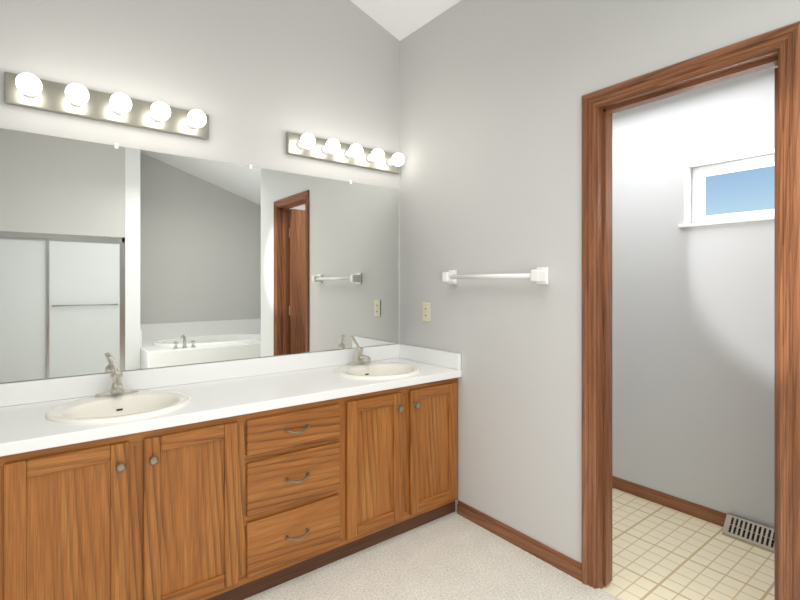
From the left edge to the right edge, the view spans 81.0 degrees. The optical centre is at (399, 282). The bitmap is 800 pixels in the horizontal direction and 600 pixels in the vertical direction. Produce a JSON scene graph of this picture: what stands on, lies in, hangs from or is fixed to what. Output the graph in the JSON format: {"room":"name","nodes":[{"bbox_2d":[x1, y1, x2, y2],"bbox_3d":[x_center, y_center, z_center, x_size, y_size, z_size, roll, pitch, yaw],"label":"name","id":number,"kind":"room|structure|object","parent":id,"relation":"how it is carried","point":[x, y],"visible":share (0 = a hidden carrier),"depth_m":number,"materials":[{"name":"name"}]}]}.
{"room":"bathroom","nodes":[
{"label":"bathroom","id":0,"kind":"room"},
{"bbox_2d":[0,0,399,383],"bbox_3d":[-0.604,-0.674,2.671,3.960,4.060,0.130,0,0,-38],"label":"wall","id":1,"kind":"structure","parent":0,"point":[129,258],"depth_m":2.29,"materials":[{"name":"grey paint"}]},
{"bbox_2d":[4,72,208,139],"bbox_3d":[-1.214,-0.769,2.030,0.770,0.120,0.152,0,0,-38],"label":"light bar","id":2,"kind":"object","parent":1,"relation":"attached to","point":[29,90],"visible":1,"depth_m":2.00,"materials":[{"name":"silver metal"}]},
{"bbox_2d":[286,132,404,173],"bbox_3d":[-0.277,-0.769,2.756,0.771,0.120,0.152,0,0,-38],"label":"light bar","id":3,"kind":"object","parent":1,"relation":"attached to","point":[308,145],"visible":1,"depth_m":2.72,"materials":[{"name":"silver metal"}]},
{"bbox_2d":[350,0,460,40],"bbox_3d":[0.955,-1.872,0.662,4.060,1.440,5.475,0,0,-38],"label":"ceiling","id":4,"kind":"structure","parent":0,"point":[399,20],"depth_m":2.83,"materials":[{"name":"white paint"}]},
{"bbox_2d":[244,511,620,599],"bbox_3d":[0.955,1.326,0.662,3.960,0.060,5.375,0,0,-38],"label":"floor","id":5,"kind":"structure","parent":0,"point":[453,556],"depth_m":2.08,"materials":[{"name":"beige carpet"}]},
{"bbox_2d":[0,384,457,599],"bbox_3d":[-0.682,0.935,2.165,2.176,0.722,0.587,0,0,-38],"label":"bathroom vanity","id":6,"kind":"object","parent":5,"relation":"on","point":[242,479],"depth_m":1.84,"materials":[{"name":"brown wood"}]},
{"bbox_2d":[0,356,461,463],"bbox_3d":[-0.688,0.530,2.174,2.176,0.088,0.566,0,0,-38],"label":"countertop","id":7,"kind":"structure","parent":6,"relation":"on","point":[23,436],"depth_m":1.89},
{"bbox_2d":[92,356,139,395],"bbox_3d":[-1.189,0.394,1.974,0.160,0.160,0.161,0,0,-38],"label":"faucet","id":8,"kind":"object","parent":7,"relation":"on","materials":[{"name":"silver metal"}]},
{"bbox_2d":[44,384,207,431],"bbox_3d":[-1.091,0.550,1.847,0.491,0.154,0.464,0,0,-38],"label":"sink","id":9,"kind":"object","parent":7,"relation":"in","point":[61,412],"depth_m":1.89,"materials":[{"name":"beige ceramic"}]},
{"bbox_2d":[0,344,399,407],"bbox_3d":[-0.855,0.441,2.389,2.176,0.089,0.022,0,0,-38],"label":"backsplash","id":10,"kind":"structure","parent":7,"relation":"on","point":[24,392],"depth_m":2.24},
{"bbox_2d":[344,336,371,363],"bbox_3d":[-0.222,0.394,2.725,0.160,0.160,0.161,0,0,-38],"label":"faucet","id":11,"kind":"object","parent":7,"relation":"on","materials":[{"name":"silver metal"}]},
{"bbox_2d":[316,356,439,383],"bbox_3d":[-0.124,0.550,2.598,0.490,0.154,0.464,0,0,-38],"label":"sink","id":12,"kind":"object","parent":7,"relation":"in","point":[386,369],"depth_m":2.68,"materials":[{"name":"beige ceramic"}]},
{"bbox_2d":[400,0,799,562],"bbox_3d":[0.790,-0.674,2.147,0.120,4.060,2.425,0,0,-38],"label":"wall","id":13,"kind":"structure","parent":0,"point":[492,92],"depth_m":2.32,"materials":[{"name":"grey paint"}]},
{"bbox_2d":[422,302,429,321],"bbox_3d":[0.160,0.176,2.854,0.007,0.116,0.072,0,0,-38],"label":"outlet","id":14,"kind":"object","parent":13,"relation":"attached to","point":[425,311],"visible":1,"depth_m":2.85,"materials":[{"name":"beige plastic"}]},
{"bbox_2d":[400,344,459,367],"bbox_3d":[0.168,0.441,2.828,0.020,0.089,0.538,0,0,-38],"label":"backsplash","id":15,"kind":"structure","parent":13,"relation":"attached to","point":[407,352],"depth_m":2.79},
{"bbox_2d":[442,267,548,283],"bbox_3d":[0.461,-0.034,2.414,0.070,0.080,0.662,0,0,-38],"label":"towel rail","id":16,"kind":"object","parent":13,"relation":"attached to","point":[539,275],"visible":1,"depth_m":2.32,"materials":[{"name":"white ceramic"}]},
{"bbox_2d":[457,500,581,581],"bbox_3d":[0.559,1.260,2.336,0.013,0.072,0.762,0,0,-38],"label":"baseboard","id":17,"kind":"structure","parent":13,"relation":"attached to","point":[551,556],"depth_m":2.28,"materials":[{"name":"brown wood"}]},
{"bbox_2d":[582,21,799,599],"bbox_3d":[1.073,0.248,1.782,0.159,2.119,0.744,0,0,-38],"label":"door frame","id":18,"kind":"structure","parent":13,"relation":"attached to","point":[780,47],"depth_m":1.78,"materials":[{"name":"brown wood"}]},
{"bbox_2d":[774,67,777,599],"bbox_3d":[1.534,0.279,1.780,0.612,2.035,0.171,0,0,-38],"label":"door","id":19,"kind":"structure","parent":13,"relation":"in","point":[775,333],"depth_m":1.61,"materials":[{"name":"brown wood"}]},
{"bbox_2d":[602,488,773,599],"bbox_3d":[1.183,1.332,2.579,1.250,0.048,2.625,0,0,-38],"label":"floor","id":20,"kind":"structure","parent":0,"point":[660,552],"depth_m":2.22,"materials":[{"name":"beige tile"}]},
{"bbox_2d":[722,513,773,552],"bbox_3d":[1.808,1.266,2.342,0.085,0.085,0.315,0,0,-38],"label":"floor vent","id":21,"kind":"object","parent":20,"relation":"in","point":[756,534],"visible":0.69,"depth_m":2.37,"materials":[{"name":"silver metal"}]},
{"bbox_2d":[612,65,777,527],"bbox_3d":[2.457,-0.674,1.776,0.220,4.060,5.295,0,0,-38],"label":"wall","id":22,"kind":"structure","parent":0,"point":[693,364],"depth_m":2.64,"materials":[{"name":"grey paint"}]},
{"bbox_2d":[612,476,726,526],"bbox_3d":[1.523,1.272,2.791,0.013,0.072,2.305,0,0,-38],"label":"baseboard","id":23,"kind":"structure","parent":22,"relation":"attached to","point":[710,515],"depth_m":2.72,"materials":[{"name":"brown wood"}]},
{"bbox_2d":[678,154,773,227],"bbox_3d":[1.911,-0.493,2.417,0.187,0.355,0.807,0,0,-38],"label":"window","id":24,"kind":"structure","parent":22,"relation":"in","point":[699,217],"depth_m":2.60,"materials":[{"name":"white plastic"}]}
]}

